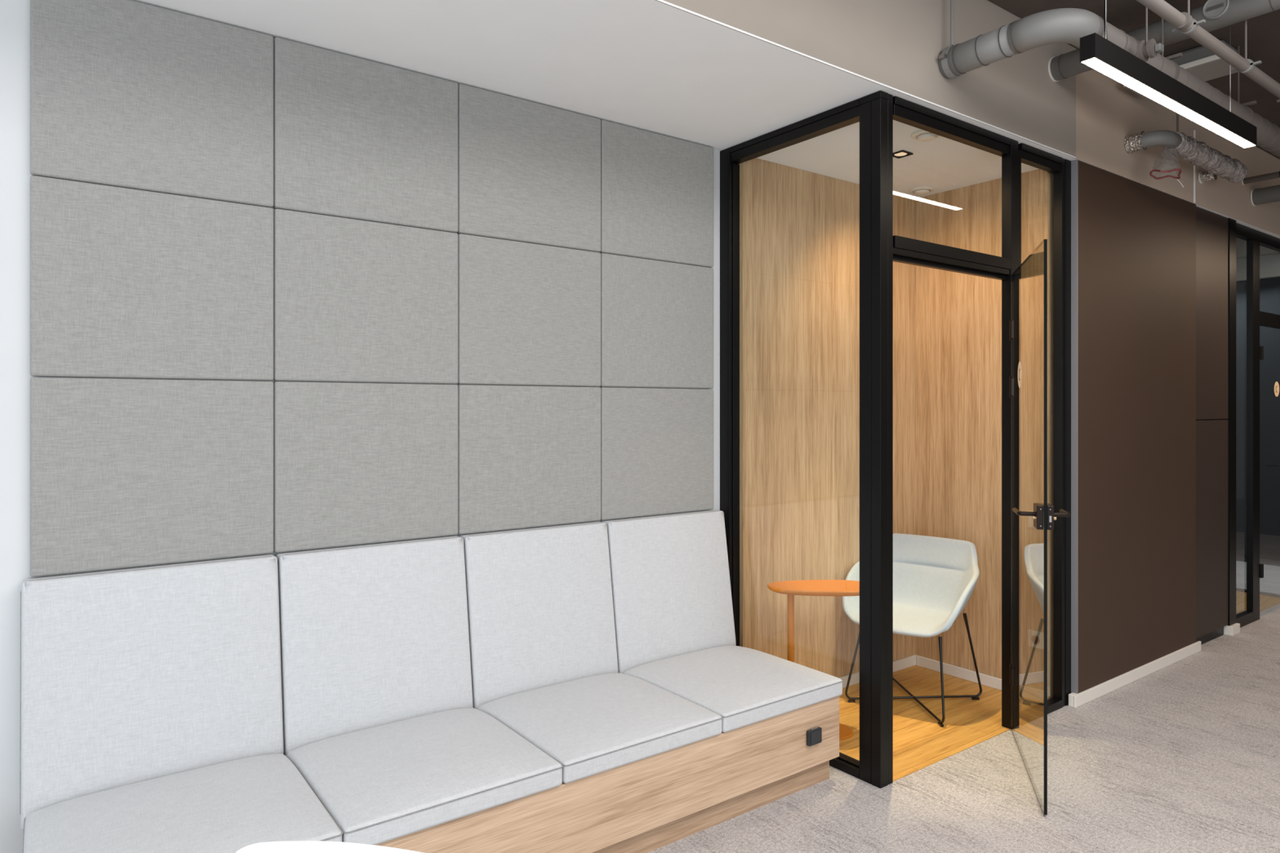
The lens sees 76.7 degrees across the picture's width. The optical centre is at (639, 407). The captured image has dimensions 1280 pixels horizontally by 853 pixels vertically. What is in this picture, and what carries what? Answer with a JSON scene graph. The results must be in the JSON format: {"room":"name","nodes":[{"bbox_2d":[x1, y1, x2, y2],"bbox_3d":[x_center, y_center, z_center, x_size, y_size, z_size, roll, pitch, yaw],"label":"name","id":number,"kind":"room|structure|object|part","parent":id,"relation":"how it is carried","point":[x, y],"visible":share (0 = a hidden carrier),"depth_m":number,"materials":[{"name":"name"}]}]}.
{"room":"office lounge area","nodes":[
{"label":"office lounge area","id":0,"kind":"room"},
{"bbox_2d":[0,0,719,852],"bbox_3d":[-1.347,-0.155,2.853,7.620,3.410,0.120,0,0,-36],"label":"wall","id":1,"kind":"structure","parent":0,"point":[15,376],"depth_m":2.40,"materials":[{"name":"white paint"}]},
{"bbox_2d":[30,377,273,577],"bbox_3d":[-1.545,0.207,2.608,0.675,0.596,0.032,0,0,-36],"label":"wall panel","id":2,"kind":"object","parent":1,"relation":"attached to","point":[125,473],"visible":1,"depth_m":2.57,"materials":[{"name":"fabric"}]},
{"bbox_2d":[30,175,273,380],"bbox_3d":[-1.545,-0.392,2.608,0.675,0.598,0.032,0,0,-36],"label":"wall panel","id":3,"kind":"object","parent":1,"relation":"attached to","point":[125,282],"visible":1,"depth_m":2.57,"materials":[{"name":"fabric"}]},
{"bbox_2d":[30,0,273,207],"bbox_3d":[-1.545,-0.990,2.608,0.675,0.594,0.032,0,0,-36],"label":"wall panel","id":4,"kind":"object","parent":1,"relation":"attached to","point":[129,94],"visible":1,"depth_m":2.58,"materials":[{"name":"fabric"}]},
{"bbox_2d":[273,381,457,552],"bbox_3d":[-0.998,0.207,3.011,0.679,0.596,0.032,0,0,-36],"label":"wall panel","id":5,"kind":"object","parent":1,"relation":"attached to","point":[354,464],"visible":1,"depth_m":2.97,"materials":[{"name":"fabric"}]},
{"bbox_2d":[273,208,457,383],"bbox_3d":[-0.998,-0.392,3.011,0.679,0.598,0.032,0,0,-36],"label":"wall panel","id":6,"kind":"object","parent":1,"relation":"attached to","point":[355,300],"visible":1,"depth_m":2.97,"materials":[{"name":"fabric"}]},
{"bbox_2d":[273,36,457,232],"bbox_3d":[-0.998,-0.990,3.011,0.679,0.594,0.032,0,0,-36],"label":"wall panel","id":7,"kind":"object","parent":1,"relation":"attached to","point":[356,138],"visible":1,"depth_m":2.97,"materials":[{"name":"fabric"}]},
{"bbox_2d":[457,83,600,252],"bbox_3d":[-0.452,-0.990,3.415,0.676,0.594,0.032,0,0,-36],"label":"wall panel","id":8,"kind":"object","parent":1,"relation":"attached to","point":[529,171],"visible":1,"depth_m":3.38,"materials":[{"name":"fabric"}]},
{"bbox_2d":[457,384,600,534],"bbox_3d":[-0.452,0.207,3.415,0.676,0.596,0.032,0,0,-36],"label":"wall panel","id":9,"kind":"object","parent":1,"relation":"attached to","point":[529,456],"visible":0.99,"depth_m":3.38,"materials":[{"name":"fabric"}]},
{"bbox_2d":[457,233,600,386],"bbox_3d":[-0.452,-0.392,3.415,0.676,0.598,0.032,0,0,-36],"label":"wall panel","id":10,"kind":"object","parent":1,"relation":"attached to","point":[529,313],"visible":0.98,"depth_m":3.38,"materials":[{"name":"fabric"}]},
{"bbox_2d":[600,253,713,388],"bbox_3d":[0.090,-0.392,3.815,0.667,0.598,0.032,0,0,-36],"label":"wall panel","id":11,"kind":"object","parent":1,"relation":"attached to","point":[657,316],"visible":0.95,"depth_m":3.79,"materials":[{"name":"fabric"}]},
{"bbox_2d":[600,120,713,267],"bbox_3d":[0.090,-0.990,3.815,0.667,0.594,0.032,0,0,-36],"label":"wall panel","id":12,"kind":"object","parent":1,"relation":"attached to","point":[657,189],"visible":0.99,"depth_m":3.79,"materials":[{"name":"fabric"}]},
{"bbox_2d":[600,386,713,519],"bbox_3d":[0.090,0.207,3.815,0.667,0.596,0.032,0,0,-36],"label":"wall panel","id":13,"kind":"object","parent":1,"relation":"attached to","point":[657,444],"visible":0.95,"depth_m":3.78,"materials":[{"name":"fabric"}]},
{"bbox_2d":[133,0,1279,258],"bbox_3d":[0.829,-1.304,3.761,12.200,0.094,1.001,0,0,-36],"label":"ceiling","id":14,"kind":"structure","parent":0,"point":[655,66],"depth_m":3.06,"materials":[{"name":"paint"}]},
{"bbox_2d":[893,150,913,158],"bbox_3d":[1.290,-1.253,4.003,0.084,0.006,0.084,0,0,-36],"label":"recessed light","id":15,"kind":"object","parent":14,"relation":"in","point":[901,153],"visible":0.94,"depth_m":4.00,"materials":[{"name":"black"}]},
{"bbox_2d":[909,186,934,195],"bbox_3d":[1.624,-1.242,4.658,0.140,0.027,0.140,0,0,-36],"label":"smoke detector","id":16,"kind":"object","parent":14,"relation":"attached to","point":[921,190],"visible":1,"depth_m":4.63,"materials":[{"name":"white plastic"}]},
{"bbox_2d":[911,129,940,141],"bbox_3d":[1.318,-1.242,3.713,0.140,0.027,0.140,0,0,-36],"label":"valve","id":17,"kind":"object","parent":14,"relation":"attached to","point":[922,135],"visible":0.79,"depth_m":3.69,"materials":[{"name":"white plastic"}]},
{"bbox_2d":[738,158,915,677],"bbox_3d":[1.126,0.131,4.537,1.600,2.839,0.101,0,0,-36],"label":"wall","id":18,"kind":"structure","parent":0,"point":[799,229],"depth_m":4.31,"materials":[{"name":"brown wood"}]},
{"bbox_2d":[838,654,916,688],"bbox_3d":[1.089,1.516,4.438,1.421,0.060,0.013,0,0,-36],"label":"baseboard","id":19,"kind":"structure","parent":18,"relation":"attached to","point":[909,661],"depth_m":4.74,"materials":[{"name":"paint"}]},
{"bbox_2d":[648,560,1279,852],"bbox_3d":[3.621,1.573,2.672,17.000,0.054,10.000,0,0,-36],"label":"floor","id":20,"kind":"structure","parent":0,"point":[1184,756],"depth_m":3.39,"materials":[{"name":"carpet"}]},
{"bbox_2d":[235,840,422,852],"bbox_3d":[-0.414,1.180,1.298,0.434,0.740,0.691,0,0,-36],"label":"table","id":21,"kind":"object","parent":20,"relation":"on","point":[291,846],"visible":1,"depth_m":1.49,"materials":[{"name":"laminate"}]},
{"bbox_2d":[375,696,839,852],"bbox_3d":[-0.503,1.374,2.886,2.707,0.352,0.818,0,0,-36],"label":"bench base","id":22,"kind":"object","parent":20,"relation":"on","point":[647,805],"visible":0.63,"depth_m":2.82,"materials":[{"name":"brown wood"}]},
{"bbox_2d":[19,554,284,830],"bbox_3d":[-1.510,0.851,2.546,0.700,0.688,0.166,0,0,-36],"label":"cushion","id":23,"kind":"object","parent":22,"relation":"on","point":[129,676],"visible":0.91,"depth_m":2.49,"materials":[{"name":"fabric"}]},
{"bbox_2d":[22,753,342,852],"bbox_3d":[-1.258,1.151,2.211,0.687,0.090,0.659,0,0,-36],"label":"seat cushion","id":24,"kind":"object","parent":22,"relation":"on","point":[230,806],"visible":0.92,"depth_m":2.20,"materials":[{"name":"fabric"}]},
{"bbox_2d":[275,535,472,755],"bbox_3d":[-0.953,0.851,2.957,0.678,0.688,0.166,0,0,-36],"label":"cushion","id":25,"kind":"object","parent":22,"relation":"on","point":[373,635],"visible":0.77,"depth_m":2.90,"materials":[{"name":"fabric"}]},
{"bbox_2d":[285,707,563,845],"bbox_3d":[-0.707,1.151,2.617,0.681,0.090,0.659,0,0,-36],"label":"seat cushion","id":26,"kind":"object","parent":22,"relation":"on","point":[382,784],"visible":0.89,"depth_m":2.48,"materials":[{"name":"fabric"}]},
{"bbox_2d":[459,521,617,709],"bbox_3d":[-0.406,0.851,3.360,0.675,0.688,0.166,0,0,-36],"label":"cushion","id":27,"kind":"object","parent":22,"relation":"on","point":[540,600],"visible":0.83,"depth_m":3.30,"materials":[{"name":"fabric"}]},
{"bbox_2d":[476,673,722,783],"bbox_3d":[-0.161,1.151,3.020,0.678,0.090,0.659,0,0,-36],"label":"seat cushion","id":28,"kind":"object","parent":22,"relation":"on","point":[593,725],"visible":0.91,"depth_m":2.89,"materials":[{"name":"fabric"}]},
{"bbox_2d":[600,510,736,673],"bbox_3d":[0.145,0.851,3.767,0.690,0.688,0.166,0,0,-36],"label":"cushion","id":29,"kind":"object","parent":22,"relation":"on","point":[670,574],"visible":0.82,"depth_m":3.71,"materials":[{"name":"fabric"}]},
{"bbox_2d":[623,645,843,733],"bbox_3d":[0.382,1.151,3.421,0.671,0.090,0.659,0,0,-36],"label":"seat cushion","id":30,"kind":"object","parent":22,"relation":"on","point":[745,686],"visible":0.83,"depth_m":3.29,"materials":[{"name":"fabric"}]},
{"bbox_2d":[806,726,822,746],"bbox_3d":[0.702,1.322,3.252,0.074,0.064,0.023,0,0,-36],"label":"power socket","id":31,"kind":"object","parent":22,"relation":"attached to","point":[814,736],"visible":1,"depth_m":3.24,"materials":[{"name":"black plastic"}]},
{"bbox_3d":[0.707,1.321,3.244,0.062,0.049,0.003,0,0,-36],"label":"lid","id":32,"kind":"part","parent":31,"relation":"part of","materials":[{"name":"black plastic"}]},
{"bbox_2d":[767,579,859,740],"bbox_3d":[0.864,1.198,3.856,0.510,0.697,0.256,0,0,0],"label":"side table","id":33,"kind":"object","parent":20,"relation":"on","point":[833,588],"visible":0.59,"depth_m":3.84,"materials":[{"name":"orange paint"}]},
{"bbox_2d":[859,90,893,788],"bbox_3d":[0.985,0.131,3.357,0.097,2.839,0.106,0,0,-36],"label":"post","id":34,"kind":"object","parent":20,"relation":"on","point":[876,108],"visible":1,"depth_m":3.32,"materials":[{"name":"black metal"}]},
{"bbox_2d":[893,96,1010,279],"bbox_3d":[1.398,-0.953,3.627,0.909,0.673,0.048,0,0,-36],"label":"window","id":35,"kind":"structure","parent":34,"relation":"attached to","point":[905,250],"depth_m":3.58,"materials":[{"name":"black metal"}]},
{"bbox_2d":[842,533,982,727],"bbox_3d":[1.442,1.131,4.293,0.661,0.830,0.571,0,0,42],"label":"armchair","id":36,"kind":"object","parent":20,"relation":"on","point":[935,579],"visible":0.73,"depth_m":4.35,"materials":[{"name":"fabric"}]},
{"bbox_3d":[1.132,1.333,4.259,0.115,0.403,0.043,0,0,-3],"label":"leg","id":37,"kind":"part","parent":36,"relation":"part of","materials":[{"name":"black metal"}]},
{"bbox_3d":[1.442,1.528,4.260,0.012,0.012,0.519,0,0,-3],"label":"rod","id":38,"kind":"part","parent":36,"relation":"part of","materials":[{"name":"black metal"}]},
{"bbox_3d":[1.442,1.528,4.260,0.519,0.012,0.012,0,0,-3],"label":"rod","id":39,"kind":"part","parent":36,"relation":"part of","materials":[{"name":"black metal"}]},
{"bbox_3d":[1.475,1.333,3.952,0.044,0.403,0.114,0,0,-3],"label":"leg","id":40,"kind":"part","parent":36,"relation":"part of","materials":[{"name":"black metal"}]},
{"bbox_3d":[1.736,1.304,4.266,0.141,0.461,0.060,0,0,-29],"label":"leg","id":41,"kind":"part","parent":36,"relation":"part of","materials":[{"name":"black metal"}]},
{"bbox_2d":[655,0,1279,693],"bbox_3d":[2.285,-0.155,4.314,15.200,3.410,0.170,0,0,-36],"label":"wall","id":42,"kind":"structure","parent":0,"point":[1137,241],"depth_m":4.54,"materials":[{"name":"laminate"}]},
{"bbox_2d":[720,98,859,778],"bbox_3d":[0.682,0.131,3.738,0.063,2.839,0.862,0,0,-36],"label":"window","id":43,"kind":"structure","parent":42,"relation":"in","point":[848,113],"depth_m":4.02,"materials":[{"name":"black metal"}]},
{"bbox_3d":[0.704,1.528,3.709,0.063,0.044,0.789,0,0,-36],"label":"frame sill","id":44,"kind":"part","parent":43,"relation":"part of","materials":[{"name":"black metal"}]},
{"bbox_2d":[657,0,1075,158],"bbox_3d":[-0.762,-1.294,1.959,7.500,0.006,0.002,0,0,-36],"label":"trim","id":45,"kind":"structure","parent":42,"relation":"attached to","point":[662,1],"depth_m":3.09,"materials":[{"name":"paint"}]},
{"bbox_2d":[1001,138,1071,728],"bbox_3d":[2.003,0.131,4.073,0.590,2.839,0.048,0,0,-36],"label":"door frame","id":46,"kind":"structure","parent":42,"relation":"in","point":[1060,167],"depth_m":4.18,"materials":[{"name":"black metal"}]},
{"bbox_2d":[1008,239,1070,815],"bbox_3d":[1.630,0.452,3.476,0.197,2.176,0.873,0,0,12],"label":"door","id":47,"kind":"structure","parent":46,"relation":"attached to","point":[1031,514],"depth_m":3.33,"materials":[{"name":"clear glass"}]},
{"bbox_3d":[1.786,0.465,3.874,0.020,2.130,0.020,0,0,-36],"label":"pivot rod","id":48,"kind":"part","parent":47,"relation":"part of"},
{"bbox_3d":[1.503,0.409,3.167,0.066,0.017,0.134,0,0,17],"label":"handle","id":49,"kind":"part","parent":47,"relation":"part of","materials":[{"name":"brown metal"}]},
{"bbox_3d":[1.619,0.409,3.131,0.066,0.017,0.134,0,0,17],"label":"handle","id":50,"kind":"part","parent":47,"relation":"part of","materials":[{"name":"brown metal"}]},
{"bbox_3d":[2.007,1.530,4.075,0.397,0.040,0.048,0,0,-36],"label":"frame sill","id":51,"kind":"part","parent":46,"relation":"part of","materials":[{"name":"black metal"}]},
{"bbox_2d":[1071,160,1078,693],"bbox_3d":[2.229,0.131,4.276,0.010,2.839,0.165,0,0,-36],"label":"trim","id":52,"kind":"structure","parent":42,"relation":"attached to","point":[1074,164],"depth_m":4.22,"materials":[{"name":"grey metal"}]},
{"bbox_2d":[1068,640,1200,707],"bbox_3d":[2.897,1.519,4.672,1.650,0.062,0.038,0,0,-36],"label":"baseboard","id":53,"kind":"structure","parent":42,"relation":"attached to","point":[1075,700],"depth_m":4.55,"materials":[{"name":"paint"}]},
{"bbox_2d":[1193,129,1195,203],"bbox_3d":[3.501,-1.520,5.105,0.012,0.459,0.006,0,0,-36],"label":"trim","id":54,"kind":"structure","parent":42,"relation":"attached to","point":[1194,131],"depth_m":5.10,"materials":[{"name":"paint"}]},
{"bbox_2d":[1198,170,1217,183],"bbox_3d":[3.603,-1.468,5.130,0.076,0.076,0.081,0,0,-36],"label":"stub","id":55,"kind":"object","parent":42,"relation":"attached to","point":[1204,176],"visible":0.84,"depth_m":5.12,"materials":[{"name":"silver metal"}]},
{"bbox_2d":[1195,626,1223,644],"bbox_3d":[3.728,1.516,5.407,0.540,0.068,0.125,0,0,-36],"label":"trim","id":56,"kind":"structure","parent":42,"relation":"attached to","point":[1205,638],"depth_m":5.38,"materials":[{"name":"black metal"}]},
{"bbox_2d":[1235,222,1279,627],"bbox_3d":[4.714,0.131,6.094,1.578,2.839,0.070,0,0,-36],"label":"door frame","id":57,"kind":"structure","parent":42,"relation":"in","point":[1255,238],"depth_m":5.87,"materials":[{"name":"black metal"}]},
{"bbox_3d":[4.266,1.512,5.745,0.364,0.075,0.040,0,0,-36],"label":"frame sill","id":58,"kind":"part","parent":57,"relation":"part of","materials":[{"name":"black metal"}]},
{"bbox_2d":[1259,346,1279,577],"bbox_3d":[4.926,0.467,6.184,0.920,2.143,0.082,0,0,-36],"label":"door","id":59,"kind":"structure","parent":57,"relation":"attached to","point":[1261,348],"depth_m":5.93,"materials":[{"name":"black metal"}]},
{"bbox_2d":[1235,253,1279,597],"bbox_3d":[5.001,0.147,6.886,0.055,2.805,0.854,0,0,-36],"label":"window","id":60,"kind":"structure","parent":42,"relation":"in","point":[1269,264],"depth_m":6.66,"materials":[{"name":"glass"}]},
{"bbox_3d":[5.001,1.540,6.886,0.055,0.020,0.854,0,0,-36],"label":"frame sill","id":61,"kind":"part","parent":60,"relation":"part of","materials":[{"name":"black metal"}]},
{"bbox_2d":[915,168,1053,699],"bbox_3d":[1.934,0.131,4.575,0.100,2.839,0.796,0,0,-36],"label":"wall","id":62,"kind":"structure","parent":0,"point":[958,316],"depth_m":4.57,"materials":[{"name":"brown wood"}]},
{"bbox_2d":[915,655,1001,690],"bbox_3d":[1.892,1.516,4.535,0.013,0.060,0.782,0,0,-36],"label":"baseboard","id":63,"kind":"structure","parent":62,"relation":"attached to","point":[952,670],"depth_m":4.62,"materials":[{"name":"paint"}]},
{"bbox_2d":[987,0,1279,159],"bbox_3d":[4.402,-1.910,1.446,15.200,0.100,7.100,0,0,-36],"label":"ceiling slab","id":64,"kind":"structure","parent":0,"point":[1263,33],"depth_m":4.02,"materials":[{"name":"paint"}]},
{"bbox_2d":[937,0,1279,157],"bbox_3d":[3.177,-1.639,4.503,4.340,0.442,0.584,0,0,-36],"label":"ventilation duct","id":65,"kind":"object","parent":64,"relation":"hanging from","point":[1059,25],"visible":0.75,"depth_m":3.30,"materials":[{"name":"metal"}]},
{"bbox_3d":[1.330,-1.702,3.449,0.013,0.316,0.013,0,0,-14],"label":"threaded rod","id":66,"kind":"part","parent":65,"relation":"part of","materials":[{"name":"grey metal"}]},
{"bbox_3d":[2.332,-1.702,3.610,0.007,0.316,0.007,0,0,-14],"label":"threaded rod","id":67,"kind":"part","parent":65,"relation":"part of","materials":[{"name":"grey metal"}]},
{"bbox_3d":[3.081,-1.702,4.162,0.007,0.316,0.007,0,0,-14],"label":"threaded rod","id":68,"kind":"part","parent":65,"relation":"part of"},
{"bbox_2d":[1136,6,1164,61],"bbox_3d":[2.035,-1.624,3.225,0.084,0.472,0.070,0,0,-36],"label":"valve","id":69,"kind":"object","parent":64,"relation":"hanging from","point":[1146,49],"visible":0.96,"depth_m":3.22,"materials":[{"name":"grey metal"}]},
{"bbox_3d":[2.027,-1.658,3.235,0.007,0.404,0.007,0,0,31],"label":"threaded rod","id":70,"kind":"part","parent":69,"relation":"part of","materials":[{"name":"grey metal"}]},
{"bbox_2d":[1048,0,1279,81],"bbox_3d":[2.843,-1.746,3.004,0.129,0.228,2.599,0,0,-36],"label":"ventilation duct","id":71,"kind":"object","parent":64,"relation":"hanging from","point":[1217,14],"visible":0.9,"depth_m":3.51,"materials":[{"name":"grey metal"}]},
{"bbox_3d":[2.447,-1.703,3.439,0.008,0.012,0.060,0,0,-36],"label":"cap handle","id":72,"kind":"part","parent":71,"relation":"part of","materials":[{"name":"metal"}]},
{"bbox_2d":[1080,0,1257,147],"bbox_3d":[2.215,-1.540,3.314,1.600,0.640,0.052,0,0,-36],"label":"linear pendant","id":73,"kind":"object","parent":64,"relation":"hanging from","point":[1098,53],"visible":0.95,"depth_m":3.17,"materials":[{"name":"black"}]},
{"bbox_2d":[1081,57,1255,147],"bbox_3d":[2.215,-1.231,3.314,1.593,0.021,0.044,0,0,-36],"label":"diffuser","id":74,"kind":"object","parent":73,"relation":"attached to","point":[1113,68],"depth_m":3.22,"materials":[{"name":"white plastic"}]},
{"bbox_2d":[1123,40,1237,97],"bbox_3d":[2.888,-1.804,4.306,0.280,0.109,0.470,0,0,-36],"label":"ventilation duct","id":75,"kind":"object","parent":64,"relation":"attached to","point":[1201,62],"depth_m":4.17,"materials":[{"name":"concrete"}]},
{"bbox_3d":[2.894,-1.761,4.310,0.265,0.022,0.470,0,0,-36],"label":"grille panel","id":76,"kind":"part","parent":75,"relation":"part of","materials":[{"name":"grey metal"}]},
{"bbox_3d":[2.894,-1.818,4.310,0.235,0.082,0.440,0,0,-36],"label":"casing","id":77,"kind":"part","parent":75,"relation":"part of","materials":[{"name":"grey metal"}]},
{"bbox_2d":[1124,112,1247,182],"bbox_3d":[3.278,-1.635,4.750,1.220,0.451,0.206,0,0,-31],"label":"flexible duct","id":78,"kind":"object","parent":64,"relation":"hanging from","point":[1177,143],"visible":1,"depth_m":4.56,"materials":[{"name":"silver metal"}]},
{"bbox_2d":[1149,168,1183,186],"bbox_3d":[2.934,-1.340,4.471,0.321,0.196,0.129,0,0,-36],"label":"cable","id":79,"kind":"object","parent":78,"relation":"hanging from","point":[1175,169],"visible":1,"depth_m":4.45,"materials":[{"name":"red plastic"}]},
{"bbox_3d":[3.016,-1.695,4.537,0.011,0.330,0.011,0,0,31],"label":"threaded rod","id":80,"kind":"part","parent":78,"relation":"part of","materials":[{"name":"grey metal"}]},
{"bbox_2d":[1136,0,1279,102],"bbox_3d":[3.048,-1.641,3.785,6.100,0.438,0.106,0,0,-36],"label":"pipe","id":81,"kind":"object","parent":64,"relation":"hanging from","point":[1184,22],"visible":0.98,"depth_m":3.19,"materials":[{"name":"grey metal"}]},
{"bbox_3d":[2.087,-1.667,3.076,0.007,0.386,0.007,0,0,31],"label":"threaded rod","id":82,"kind":"part","parent":81,"relation":"part of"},
{"bbox_3d":[2.573,-1.667,3.435,0.007,0.386,0.007,0,0,-14],"label":"threaded rod","id":83,"kind":"part","parent":81,"relation":"part of","materials":[{"name":"grey metal"}]},
{"bbox_2d":[1164,8,1279,48],"bbox_3d":[3.912,-1.854,2.277,15.000,0.012,5.020,0,0,-36],"label":"pipe","id":84,"kind":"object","parent":64,"relation":"hanging from","point":[1277,11],"depth_m":3.92,"materials":[{"name":"metal"}]},
{"bbox_2d":[1241,171,1279,184],"bbox_3d":[4.627,-1.700,5.004,0.054,0.319,1.499,0,0,-36],"label":"pipe","id":85,"kind":"object","parent":64,"relation":"hanging from","point":[1274,175],"visible":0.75,"depth_m":5.51,"materials":[{"name":"white plastic"}]},
{"bbox_2d":[1250,184,1279,205],"bbox_3d":[4.704,-1.488,5.247,0.120,0.120,1.199,0,0,-36],"label":"ventilation duct","id":86,"kind":"object","parent":64,"relation":"hanging from","point":[1271,193],"visible":1,"depth_m":5.64,"materials":[{"name":"grey metal"}]},
{"bbox_2d":[1217,217,1235,626],"bbox_3d":[3.806,0.099,5.881,0.121,2.775,0.855,0,0,-36],"label":"pillar","id":87,"kind":"structure","parent":0,"point":[1231,419],"depth_m":5.53,"materials":[{"name":"black metal"}]},
{"bbox_2d":[1223,622,1239,635],"bbox_3d":[4.044,1.518,5.559,0.141,0.063,0.095,0,0,-36],"label":"baseboard","id":88,"kind":"structure","parent":87,"relation":"attached to","point":[1233,629],"depth_m":5.51,"materials":[{"name":"paint"}]},
{"bbox_2d":[1235,276,1279,559],"bbox_3d":[5.970,0.115,8.382,0.120,2.811,2.800,0,0,-36],"label":"wall","id":89,"kind":"structure","parent":0,"point":[1269,287],"depth_m":8.00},
{"bbox_2d":[1235,553,1279,566],"bbox_3d":[5.913,1.515,8.340,0.019,0.070,2.800,0,0,-36],"label":"trim","id":90,"kind":"structure","parent":89,"relation":"attached to","point":[1241,557],"depth_m":7.98,"materials":[{"name":"black metal"}]}
]}

